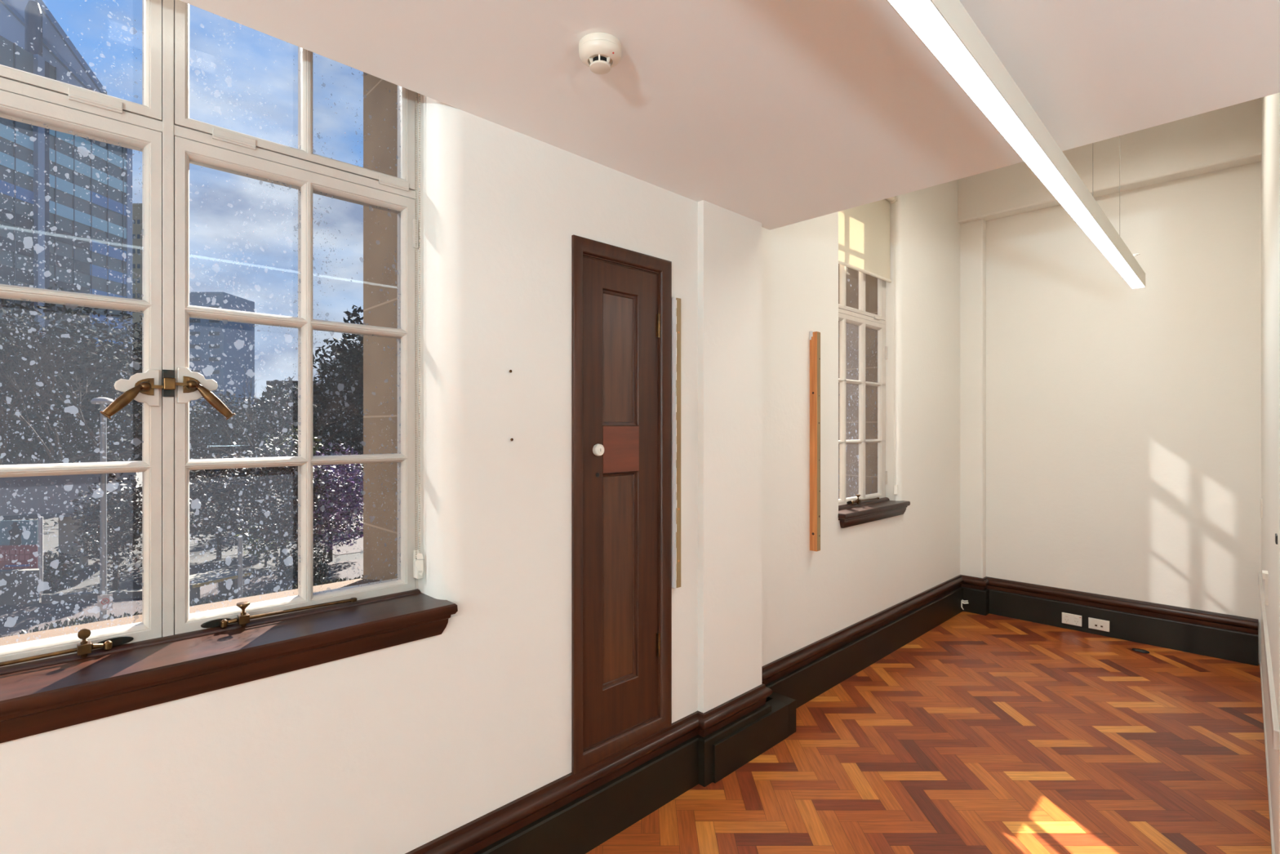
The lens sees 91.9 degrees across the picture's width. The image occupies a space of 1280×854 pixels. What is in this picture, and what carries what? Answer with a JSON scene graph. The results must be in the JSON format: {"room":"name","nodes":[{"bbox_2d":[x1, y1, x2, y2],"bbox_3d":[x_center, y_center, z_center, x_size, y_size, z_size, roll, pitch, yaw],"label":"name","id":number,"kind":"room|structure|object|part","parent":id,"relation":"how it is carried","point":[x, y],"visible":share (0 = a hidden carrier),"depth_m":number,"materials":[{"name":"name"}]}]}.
{"room":"empty office room","nodes":[
{"label":"empty office room","id":0,"kind":"room"},
{"bbox_2d":[0,93,959,853],"bbox_3d":[-1.074,-0.263,1.320,10.300,3.300,0.250,0,0,-44],"label":"wall","id":1,"kind":"structure","parent":0,"point":[394,749],"depth_m":1.90,"materials":[{"name":"paint"}]},
{"bbox_2d":[0,0,457,742],"bbox_3d":[-1.026,-0.513,1.362,1.223,2.159,0.256,0,0,-44],"label":"window","id":2,"kind":"structure","parent":1,"relation":"in","point":[47,684],"depth_m":1.42,"materials":[{"name":"white paint"}]},
{"bbox_3d":[-1.299,-0.093,1.221,0.511,1.080,0.001,0,0,-44],"label":"glass pane","id":3,"kind":"part","parent":2,"relation":"part of","materials":[{"name":"clear glass"}]},
{"bbox_3d":[-1.299,-1.094,1.221,0.511,0.746,0.001,0,0,-44],"label":"glass pane","id":4,"kind":"part","parent":2,"relation":"part of","materials":[{"name":"clear glass"}]},
{"bbox_3d":[-1.302,-1.097,1.221,0.568,0.803,0.045,0,0,-44],"label":"hopper sash","id":5,"kind":"part","parent":2,"relation":"part of","materials":[{"name":"white paint"}]},
{"bbox_3d":[-1.302,-0.096,1.221,0.568,1.144,0.045,0,0,-44],"label":"casement sash","id":6,"kind":"part","parent":2,"relation":"part of","materials":[{"name":"white paint"}]},
{"bbox_3d":[-1.140,0.465,1.344,0.064,0.018,0.005,0,0,-44],"label":"stay plate","id":7,"kind":"part","parent":2,"relation":"part of","materials":[{"name":"black metal"}]},
{"bbox_3d":[-1.112,-0.057,1.335,0.014,0.079,0.081,0,0,31],"label":"latch handle","id":8,"kind":"part","parent":2,"relation":"part of","materials":[{"name":"gold metal"}]},
{"bbox_3d":[-1.099,-0.091,1.374,0.034,0.039,0.004,0,0,-44],"label":"latch plate","id":9,"kind":"part","parent":2,"relation":"part of","materials":[{"name":"gold metal"}]},
{"bbox_3d":[-1.037,-0.099,1.435,0.034,0.039,0.004,0,0,-44],"label":"latch plate","id":10,"kind":"part","parent":2,"relation":"part of","materials":[{"name":"gold metal"}]},
{"bbox_3d":[-0.996,-0.061,1.448,0.084,0.086,0.014,0,0,-31],"label":"latch handle","id":11,"kind":"part","parent":2,"relation":"part of","materials":[{"name":"gold metal"}]},
{"bbox_3d":[-1.007,0.465,1.474,0.064,0.018,0.005,0,0,-44],"label":"stay plate","id":12,"kind":"part","parent":2,"relation":"part of","materials":[{"name":"gold metal"}]},
{"bbox_3d":[-1.007,0.524,1.342,1.223,0.084,0.201,0,0,-44],"label":"sill","id":13,"kind":"part","parent":2,"relation":"part of","materials":[{"name":"brown wood"}]},
{"bbox_3d":[-0.878,-1.097,1.633,0.568,0.803,0.045,0,0,-44],"label":"hopper sash","id":14,"kind":"part","parent":2,"relation":"part of","materials":[{"name":"white paint"}]},
{"bbox_3d":[-0.878,-0.096,1.633,0.568,1.144,0.045,0,0,-44],"label":"casement sash","id":15,"kind":"part","parent":2,"relation":"part of","materials":[{"name":"white paint"}]},
{"bbox_3d":[-0.878,-1.094,1.631,0.511,0.746,0.001,0,0,-44],"label":"glass pane","id":16,"kind":"part","parent":2,"relation":"part of","materials":[{"name":"clear glass"}]},
{"bbox_3d":[-0.878,-0.093,1.631,0.511,1.080,0.001,0,0,-44],"label":"glass pane","id":17,"kind":"part","parent":2,"relation":"part of","materials":[{"name":"clear glass"}]},
{"bbox_2d":[413,92,423,578],"bbox_3d":[-1.038,-0.543,1.389,1.158,1.960,0.064,0,0,-44],"label":"roller blind","id":18,"kind":"object","parent":2,"relation":"attached to","point":[418,565],"visible":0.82,"depth_m":1.79,"materials":[{"name":"beige fabric"}]},
{"bbox_3d":[-0.642,-0.540,1.791,0.013,1.866,0.004,0,0,-18],"label":"bead chain","id":19,"kind":"part","parent":18,"relation":"part of","materials":[{"name":"plastic"}]},
{"bbox_2d":[571,235,671,773],"bbox_3d":[-0.066,0.250,2.189,0.466,1.750,0.060,0,0,-44],"label":"door","id":20,"kind":"structure","parent":1,"relation":"in","point":[621,298],"depth_m":2.19,"materials":[{"name":"brown wood"}]},
{"bbox_3d":[-0.078,0.530,2.195,0.147,0.720,0.001,0,0,-44],"label":"recessed panel","id":21,"kind":"part","parent":20,"relation":"part of","materials":[{"name":"brown wood"}]},
{"bbox_3d":[-0.078,-0.242,2.195,0.147,0.449,0.001,0,0,-44],"label":"recessed panel","id":22,"kind":"part","parent":20,"relation":"part of","materials":[{"name":"brown wood"}]},
{"bbox_3d":[-0.072,0.530,2.189,0.171,0.744,0.016,0,0,-44],"label":"panel moulding","id":23,"kind":"part","parent":20,"relation":"part of","materials":[{"name":"brown wood"}]},
{"bbox_3d":[-0.072,-0.242,2.189,0.171,0.473,0.016,0,0,-44],"label":"panel moulding","id":24,"kind":"part","parent":20,"relation":"part of","materials":[{"name":"brown wood"}]},
{"bbox_3d":[-0.066,0.076,2.184,0.171,0.160,0.002,0,0,-44],"label":"lock rail","id":25,"kind":"part","parent":20,"relation":"part of","materials":[{"name":"red wood"}]},
{"bbox_2d":[671,297,680,588],"bbox_3d":[0.135,0.058,2.343,0.028,1.093,0.030,0,0,-44],"label":"batten","id":26,"kind":"object","parent":1,"relation":"attached to","point":[676,302],"visible":1,"depth_m":2.33,"materials":[{"name":"white paint"}]},
{"bbox_2d":[404,574,963,853],"bbox_3d":[-1.107,1.254,1.171,10.045,0.266,0.148,0,0,-44],"label":"baseboard","id":27,"kind":"structure","parent":1,"relation":"attached to","point":[576,813],"depth_m":2.29,"materials":[{"name":"black paint"}]},
{"bbox_2d":[809,330,820,551],"bbox_3d":[0.904,0.069,3.199,0.035,1.132,0.044,0,0,-44],"label":"batten","id":28,"kind":"object","parent":1,"relation":"attached to","point":[815,337],"visible":1,"depth_m":3.19,"materials":[{"name":"orange wood"}]},
{"bbox_2d":[838,199,910,528],"bbox_3d":[1.343,-0.518,3.719,0.911,2.149,0.181,0,0,-44],"label":"window","id":29,"kind":"structure","parent":1,"relation":"in","point":[861,508],"depth_m":3.81,"materials":[{"name":"white paint"}]},
{"bbox_3d":[1.280,-0.103,3.750,0.721,1.056,0.001,0,0,-44],"label":"glass pane","id":30,"kind":"part","parent":29,"relation":"part of","materials":[{"name":"clear glass"}]},
{"bbox_3d":[1.286,-1.097,3.743,0.836,0.803,0.024,0,0,-44],"label":"hopper sash","id":31,"kind":"part","parent":29,"relation":"part of","materials":[{"name":"white paint"}]},
{"bbox_3d":[1.286,-0.105,3.743,0.836,1.124,0.024,0,0,-44],"label":"casement sash","id":32,"kind":"part","parent":29,"relation":"part of","materials":[{"name":"white paint"}]},
{"bbox_3d":[1.279,-0.545,3.752,0.865,2.095,0.044,0,0,-44],"label":"frame","id":33,"kind":"part","parent":29,"relation":"part of","materials":[{"name":"white paint"}]},
{"bbox_2d":[838,195,897,494],"bbox_3d":[1.359,-0.540,3.728,0.073,1.945,0.786,0,0,45],"label":"roller blind","id":34,"kind":"object","parent":29,"relation":"attached to","point":[864,230],"visible":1,"depth_m":3.80,"materials":[{"name":"beige fabric"}]},
{"bbox_3d":[1.636,-0.548,3.981,0.015,1.839,0.004,0,0,-22],"label":"bead chain","id":35,"kind":"part","parent":34,"relation":"part of","materials":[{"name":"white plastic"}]},
{"bbox_3d":[1.378,0.514,3.725,0.852,0.084,0.141,0,0,-44],"label":"sill","id":36,"kind":"part","parent":29,"relation":"part of","materials":[{"name":"brown wood"}]},
{"bbox_2d":[960,599,968,609],"bbox_3d":[2.438,1.331,4.657,0.056,0.078,0.018,0,0,0],"label":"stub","id":37,"kind":"object","parent":1,"relation":"attached to","point":[962,601],"visible":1,"depth_m":4.65,"materials":[{"name":"white plastic"}]},
{"bbox_2d":[363,71,877,580],"bbox_3d":[-0.670,0.487,2.124,30.000,10.200,0.340,0,0,-44],"label":"wall","id":38,"kind":"structure","parent":0,"point":[376,302],"depth_m":2.04,"materials":[{"name":"stone"}]},
{"bbox_2d":[0,578,380,645],"bbox_3d":[-1.256,0.524,1.575,1.189,0.126,0.390,0,0,-44],"label":"trim","id":39,"kind":"structure","parent":38,"relation":"attached to","point":[11,639],"depth_m":1.68,"materials":[{"name":"stone"}]},
{"bbox_2d":[179,0,1279,230],"bbox_3d":[-0.906,-0.938,-0.951,7.375,0.090,3.300,0,0,-44],"label":"ceiling","id":40,"kind":"structure","parent":0,"point":[773,113],"depth_m":1.56,"materials":[{"name":"paint"}]},
{"bbox_2d":[578,32,621,74],"bbox_3d":[-0.093,-0.866,1.448,0.100,0.056,0.100,0,0,-44],"label":"smoke detector","id":41,"kind":"object","parent":40,"relation":"attached to","point":[601,52],"visible":1,"depth_m":1.42,"materials":[{"name":"beige plastic"}]},
{"bbox_2d":[585,611,1271,853],"bbox_3d":[0.022,1.387,0.100,10.510,0.001,3.832,0,0,-44],"label":"floor","id":42,"kind":"structure","parent":0,"point":[1033,825],"depth_m":2.58,"materials":[{"name":"brown wood"}]},
{"bbox_2d":[712,691,795,782],"bbox_3d":[0.450,1.313,2.675,0.589,0.147,0.153,0,0,-44],"label":"box","id":43,"kind":"object","parent":42,"relation":"on","point":[732,752],"visible":0.72,"depth_m":2.60,"materials":[{"name":"black paint"}]},
{"bbox_2d":[1131,648,1149,653],"bbox_3d":[3.102,1.380,3.839,0.051,0.014,0.087,0,0,-44],"label":"cable grommet","id":44,"kind":"object","parent":42,"relation":"on","point":[1139,650],"visible":1,"depth_m":3.83,"materials":[{"name":"black plastic"}]},
{"bbox_2d":[957,97,1261,664],"bbox_3d":[3.086,-0.263,4.221,0.330,3.300,2.050,0,0,-44],"label":"wall","id":45,"kind":"structure","parent":0,"point":[1110,430],"depth_m":4.06,"materials":[{"name":"paint"}]},
{"bbox_2d":[1062,612,1081,626],"bbox_3d":[2.960,1.316,4.249,0.016,0.074,0.115,0,0,-44],"label":"power outlet","id":46,"kind":"object","parent":45,"relation":"attached to","point":[1067,618],"visible":1,"depth_m":4.25,"materials":[{"name":"white plastic"}]},
{"bbox_2d":[1088,617,1109,631],"bbox_3d":[3.067,1.317,4.141,0.013,0.072,0.115,0,0,-44],"label":"outlet","id":47,"kind":"object","parent":45,"relation":"attached to","point":[1093,623],"visible":1,"depth_m":4.14,"materials":[{"name":"white plastic"}]},
{"bbox_2d":[960,574,1257,666],"bbox_3d":[3.018,1.254,4.163,0.108,0.266,1.608,0,0,-44],"label":"baseboard","id":48,"kind":"structure","parent":45,"relation":"attached to","point":[1232,637],"depth_m":4.04,"materials":[{"name":"black paint"}]},
{"bbox_3d":[3.018,1.166,4.163,0.108,0.090,1.608,0,0,-44],"label":"cap moulding","id":49,"kind":"part","parent":48,"relation":"part of","materials":[{"name":"brown wood"}]},
{"bbox_2d":[1261,93,1279,853],"bbox_3d":[0.620,-0.263,-0.537,10.140,3.300,1.766,0,0,-44],"label":"wall","id":50,"kind":"structure","parent":0,"point":[1270,104],"depth_m":2.23,"materials":[{"name":"paint"}]},
{"bbox_2d":[1260,498,1262,518],"bbox_3d":[3.358,0.437,3.346,0.010,0.100,0.080,0,0,44],"label":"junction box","id":51,"kind":"object","parent":50,"relation":"attached to","point":[1261,500],"visible":0.86,"depth_m":3.32,"materials":[{"name":"white plastic"}]},
{"bbox_2d":[1262,569,1268,605],"bbox_3d":[2.586,0.662,2.562,0.019,0.130,0.080,0,0,44],"label":"switch box","id":52,"kind":"object","parent":50,"relation":"attached to","point":[1264,573],"visible":0.89,"depth_m":2.53,"materials":[{"name":"white plastic"}]},
{"bbox_2d":[1262,569,1265,578],"bbox_3d":[2.583,0.610,2.565,0.009,0.025,0.070,0,0,44],"label":"switch","id":53,"kind":"object","parent":52,"relation":"attached to","point":[1263,571],"depth_m":2.54,"materials":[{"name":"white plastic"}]},
{"bbox_2d":[1259,660,1275,853],"bbox_3d":[2.697,1.372,2.662,0.016,0.030,2.641,0,0,44],"label":"baseboard","id":54,"kind":"structure","parent":50,"relation":"attached to","point":[1260,667],"depth_m":2.45,"materials":[{"name":"white paint"}]},
{"bbox_2d":[1257,572,1279,750],"bbox_3d":[2.695,0.870,2.665,0.022,0.055,2.641,0,0,44],"label":"trim","id":55,"kind":"structure","parent":50,"relation":"attached to","point":[1273,705],"depth_m":2.12,"materials":[{"name":"white paint"}]},
{"bbox_2d":[1275,533,1277,544],"bbox_3d":[1.885,0.330,1.834,0.006,0.025,0.060,0,0,44],"label":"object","id":56,"kind":"object","parent":50,"relation":"attached to","point":[1276,534],"visible":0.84,"depth_m":1.81,"materials":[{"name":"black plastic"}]},
{"bbox_3d":[-0.039,-1.963,0.255,10.500,0.100,3.920,0,0,-44],"label":"ceiling","id":57,"kind":"structure","parent":0,"visible":0},
{"bbox_2d":[886,0,1145,288],"bbox_3d":[1.103,-1.312,1.684,0.076,1.201,4.135,0,0,45],"label":"linear pendant light","id":58,"kind":"object","parent":57,"relation":"hanging from","point":[945,28],"visible":0.95,"depth_m":1.43,"materials":[{"name":"white metal"}]},
{"label":"outside","id":59,"kind":"structure","parent":0,"visible":0},
{"bbox_2d":[0,558,363,637],"bbox_3d":[-5.665,5.372,27.341,90.000,0.030,5.100,0,0,-44],"label":"road","id":60,"kind":"structure","parent":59,"point":[22,621],"depth_m":18.75,"materials":[{"name":"grey asphalt"}]},
{"bbox_2d":[189,568,251,604],"bbox_3d":[-13.427,5.007,19.291,1.440,0.760,1.750,0,0,24],"label":"picnic table","id":61,"kind":"object","parent":60,"relation":"on","point":[230,574],"visible":0.59,"depth_m":19.35,"materials":[{"name":"concrete"}]},
{"bbox_3d":[-13.637,5.037,18.767,0.800,0.700,0.120,0,0,24],"label":"leg","id":62,"kind":"part","parent":61,"relation":"part of","materials":[{"name":"concrete"}]},
{"bbox_3d":[-13.172,5.037,19.818,0.800,0.700,0.120,0,0,24],"label":"leg","id":63,"kind":"part","parent":61,"relation":"part of","materials":[{"name":"concrete"}]},
{"bbox_2d":[231,420,330,578],"bbox_3d":[-12.704,2.575,22.201,3.126,5.631,3.103,0,0,39],"label":"leafy tree","id":64,"kind":"object","parent":60,"relation":"on","point":[276,520],"visible":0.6,"depth_m":21.52,"materials":[{"name":"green plant"}]},
{"bbox_2d":[271,547,316,585],"bbox_3d":[-11.470,4.662,20.659,1.260,1.458,1.345,0,0,31],"label":"leafy shrub","id":65,"kind":"object","parent":60,"relation":"on","point":[289,574],"visible":0.41,"depth_m":20.31,"materials":[{"name":"green plant"}]},
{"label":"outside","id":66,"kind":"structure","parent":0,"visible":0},
{"bbox_2d":[230,504,363,555],"bbox_3d":[2.105,5.377,54.494,61.000,0.020,20.000,0,0,-44],"label":"forecourt","id":67,"kind":"structure","parent":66,"point":[359,544],"depth_m":28.93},
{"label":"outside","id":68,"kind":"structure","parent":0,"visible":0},
{"bbox_2d":[0,445,363,609],"bbox_3d":[-104.902,5.637,179.592,700.000,0.500,399.430,0,0,-44],"label":"ground","id":69,"kind":"structure","parent":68,"point":[130,584],"depth_m":24.81,"materials":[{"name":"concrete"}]},
{"bbox_2d":[0,568,39,605],"bbox_3d":[-20.328,4.867,18.707,4.012,1.040,0.245,0,0,-9],"label":"wall","id":70,"kind":"structure","parent":69,"relation":"on","point":[21,589],"depth_m":18.82,"materials":[{"name":"concrete"}]},
{"bbox_2d":[0,516,43,597],"bbox_3d":[-19.834,4.115,19.604,1.658,2.544,0.114,0,0,-8],"label":"banner","id":71,"kind":"object","parent":69,"relation":"on","point":[23,556],"visible":0.86,"depth_m":19.64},
{"bbox_2d":[4,564,30,566],"bbox_3d":[-19.714,4.372,19.620,0.700,0.060,0.003,0,0,-8],"label":"print","id":72,"kind":"object","parent":71,"relation":"attached to","point":[11,565],"depth_m":19.62},
{"bbox_3d":[-19.916,3.332,19.615,1.498,0.779,0.030,0,0,-8],"label":"panel","id":73,"kind":"part","parent":71,"relation":"part of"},
{"bbox_3d":[-19.916,4.172,19.615,1.498,0.900,0.030,0,0,-8],"label":"panel","id":74,"kind":"part","parent":71,"relation":"part of","materials":[{"name":"red"}]},
{"bbox_2d":[1,517,58,526],"bbox_3d":[-31.534,3.892,31.316,4.826,2.997,4.665,0,0,-44],"label":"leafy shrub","id":75,"kind":"object","parent":69,"relation":"on","point":[55,522],"visible":0.02,"depth_m":31.69,"materials":[{"name":"green plant"}]},
{"bbox_2d":[0,298,69,463],"bbox_3d":[-53.995,-2.667,50.731,11.684,18.289,12.096,0,0,33],"label":"leafy tree","id":76,"kind":"object","parent":69,"relation":"on","point":[4,320],"visible":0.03,"depth_m":50.73,"materials":[{"name":"green plant"}]},
{"bbox_2d":[0,324,102,465],"bbox_3d":[-32.927,-0.109,32.554,7.212,11.018,5.396,0,0,-23],"label":"bare tree","id":77,"kind":"object","parent":69,"relation":"on","point":[5,428],"visible":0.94,"depth_m":33.11,"materials":[{"name":"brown plant"}]},
{"bbox_2d":[0,302,119,462],"bbox_3d":[-37.688,-1.264,40.278,4.275,13.349,7.638,0,0,5],"label":"bare tree","id":78,"kind":"object","parent":69,"relation":"on","point":[91,434],"visible":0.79,"depth_m":39.88,"materials":[{"name":"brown plant"}]},
{"bbox_2d":[43,546,79,590],"bbox_3d":[-19.576,4.679,20.664,1.386,1.423,1.300,0,0,-44],"label":"leafy shrub","id":79,"kind":"object","parent":69,"relation":"on","point":[62,571],"visible":0.63,"depth_m":20.58,"materials":[{"name":"green plant"}]},
{"bbox_2d":[0,0,132,462],"bbox_3d":[-86.927,-28.862,80.349,33.649,68.498,34.453,0,0,-44],"label":"office tower","id":80,"kind":"structure","parent":69,"relation":"on","point":[26,16],"depth_m":84.00,"materials":[{"name":"blue glass"}]},
{"bbox_3d":[-87.678,-52.961,86.561,29.869,20.299,5.123,0,0,0],"label":"crown","id":81,"kind":"part","parent":80,"relation":"part of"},
{"bbox_2d":[0,283,142,464],"bbox_3d":[-41.832,-1.784,44.511,9.797,16.106,10.026,0,0,-44],"label":"leafy tree","id":82,"kind":"object","parent":69,"relation":"on","point":[20,445],"visible":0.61,"depth_m":42.96,"materials":[{"name":"green plant"}]},
{"bbox_2d":[0,471,142,570],"bbox_3d":[-24.136,3.514,23.803,8.358,3.747,4.050,0,0,-28],"label":"canopy","id":83,"kind":"object","parent":69,"relation":"on","point":[36,503],"visible":0.41,"depth_m":22.91,"materials":[{"name":"stone"}]},
{"bbox_3d":[-23.648,3.240,24.004,7.306,0.160,3.950,0,0,-28],"label":"soffit trim","id":84,"kind":"part","parent":83,"relation":"part of","materials":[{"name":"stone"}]},
{"bbox_2d":[0,342,142,463],"bbox_3d":[-34.907,-0.166,37.085,12.591,11.141,7.404,0,0,-44],"label":"bare tree","id":85,"kind":"object","parent":69,"relation":"on","point":[60,455],"visible":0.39,"depth_m":36.07,"materials":[{"name":"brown plant"}]},
{"bbox_2d":[41,589,142,604],"bbox_3d":[-16.774,5.262,19.358,3.416,0.250,0.255,0,0,-12],"label":"wall","id":86,"kind":"structure","parent":69,"relation":"on","point":[86,596],"depth_m":19.17,"materials":[{"name":"concrete"}]},
{"bbox_2d":[90,397,113,621],"bbox_3d":[-10.393,2.402,11.986,0.360,5.970,0.318,0,0,-44],"label":"street lamp","id":87,"kind":"object","parent":69,"relation":"on","point":[103,582],"visible":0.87,"depth_m":11.96,"materials":[{"name":"metal"}]},
{"bbox_2d":[66,472,142,590],"bbox_3d":[-17.559,3.304,20.525,2.198,4.173,2.350,0,0,-1],"label":"leafy tree","id":88,"kind":"object","parent":69,"relation":"on","point":[129,511],"visible":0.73,"depth_m":20.32,"materials":[{"name":"green plant"}]},
{"bbox_2d":[62,309,196,462],"bbox_3d":[-45.251,-2.184,53.493,9.958,17.164,10.479,0,0,2],"label":"leafy tree","id":89,"kind":"object","parent":69,"relation":"on","point":[134,411],"visible":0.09,"depth_m":52.30,"materials":[{"name":"green plant"}]},
{"bbox_2d":[132,203,142,451],"bbox_3d":[-105.182,-20.803,131.450,4.332,52.381,4.333,0,0,-44],"label":"apartment block","id":90,"kind":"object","parent":69,"relation":"on","point":[136,228],"visible":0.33,"depth_m":130.01,"materials":[{"name":"stone"}]},
{"bbox_2d":[0,574,363,637],"bbox_3d":[-13.638,5.103,15.471,30.077,0.831,1.049,0,0,-44],"label":"hedge","id":91,"kind":"object","parent":69,"relation":"on","point":[85,620],"visible":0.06,"depth_m":16.79,"materials":[{"name":"green plant"}]},
{"bbox_2d":[189,292,254,444],"bbox_3d":[-105.448,-13.703,155.950,15.145,38.180,15.199,0,0,-44],"label":"office block","id":92,"kind":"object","parent":69,"relation":"on","point":[222,347],"visible":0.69,"depth_m":150.06,"materials":[{"name":"concrete"}]},
{"bbox_2d":[189,390,259,473],"bbox_3d":[-52.184,0.671,76.743,13.629,10.755,13.267,0,0,-44],"label":"leafy tree","id":93,"kind":"object","parent":69,"relation":"on","point":[224,445],"visible":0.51,"depth_m":73.18,"materials":[{"name":"green plant"}]},
{"bbox_2d":[189,450,272,559],"bbox_3d":[-17.534,3.169,25.794,3.914,4.442,4.141,0,0,31],"label":"leafy tree","id":94,"kind":"object","parent":69,"relation":"on","point":[220,496],"visible":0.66,"depth_m":24.87,"materials":[{"name":"green plant"}]},
{"bbox_2d":[237,536,242,598],"bbox_3d":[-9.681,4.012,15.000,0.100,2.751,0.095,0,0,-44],"label":"bollard post","id":95,"kind":"object","parent":69,"relation":"on","point":[239,539],"visible":0.47,"depth_m":14.96,"materials":[{"name":"grey metal"}]},
{"bbox_2d":[190,356,297,474],"bbox_3d":[-21.488,0.783,33.584,5.991,9.223,3.777,0,0,-44],"label":"bare tree","id":96,"kind":"object","parent":69,"relation":"on","point":[253,426],"visible":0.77,"depth_m":33.31,"materials":[{"name":"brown plant"}]},
{"bbox_2d":[235,518,289,566],"bbox_3d":[-14.549,4.296,24.059,2.021,2.189,1.948,0,0,-44],"label":"leafy shrub","id":97,"kind":"object","parent":69,"relation":"on","point":[251,540],"visible":0.45,"depth_m":23.71,"materials":[{"name":"green plant"}]},
{"bbox_2d":[231,376,324,475],"bbox_3d":[-35.878,0.526,62.466,9.055,11.147,8.883,0,0,-44],"label":"leafy tree","id":98,"kind":"object","parent":69,"relation":"on","point":[262,429],"visible":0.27,"depth_m":60.05,"materials":[{"name":"green plant"}]},
{"bbox_2d":[262,423,322,538],"bbox_3d":[-16.905,2.541,29.996,2.462,5.699,3.113,0,0,-10],"label":"leafy shrub","id":99,"kind":"object","parent":69,"relation":"on","point":[292,436],"visible":0.22,"depth_m":29.60,"materials":[{"name":"green plant"}]},
{"bbox_2d":[266,380,328,455],"bbox_3d":[-48.886,-0.507,88.950,8.967,11.788,9.036,0,0,-44],"label":"rooftop block","id":100,"kind":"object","parent":69,"relation":"on","point":[278,383],"visible":0.06,"depth_m":84.99,"materials":[{"name":"stone"}]},
{"bbox_2d":[260,380,363,538],"bbox_3d":[-15.544,1.364,30.374,4.854,8.067,7.296,0,0,0],"label":"bare tree","id":101,"kind":"object","parent":69,"relation":"on","point":[320,424],"visible":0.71,"depth_m":29.97,"materials":[{"name":"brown plant"}]},
{"bbox_2d":[278,441,363,561],"bbox_3d":[-12.630,2.973,25.205,3.768,4.835,3.798,0,0,-44],"label":"leafy tree","id":102,"kind":"object","parent":69,"relation":"on","point":[357,505],"visible":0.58,"depth_m":24.75,"materials":[{"name":"purple plant"}]},
{"bbox_2d":[312,537,329,584],"bbox_3d":[-10.298,4.501,19.738,0.868,1.991,0.942,0,0,-44],"label":"leafy shrub","id":103,"kind":"object","parent":69,"relation":"on","point":[317,558],"visible":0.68,"depth_m":19.75,"materials":[{"name":"green plant"}]},
{"bbox_2d":[312,305,363,494],"bbox_3d":[-22.392,-1.603,48.515,6.493,15.655,7.707,0,0,-44],"label":"leafy tree","id":104,"kind":"object","parent":69,"relation":"on","point":[355,355],"visible":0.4,"depth_m":46.51,"materials":[{"name":"green plant"}]},
{"bbox_2d":[317,463,363,529],"bbox_3d":[-15.726,3.535,33.310,4.029,4.040,4.442,0,0,33],"label":"leafy shrub","id":105,"kind":"object","parent":69,"relation":"on","point":[322,498],"visible":0.08,"depth_m":32.47,"materials":[{"name":"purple plant"}]}
]}

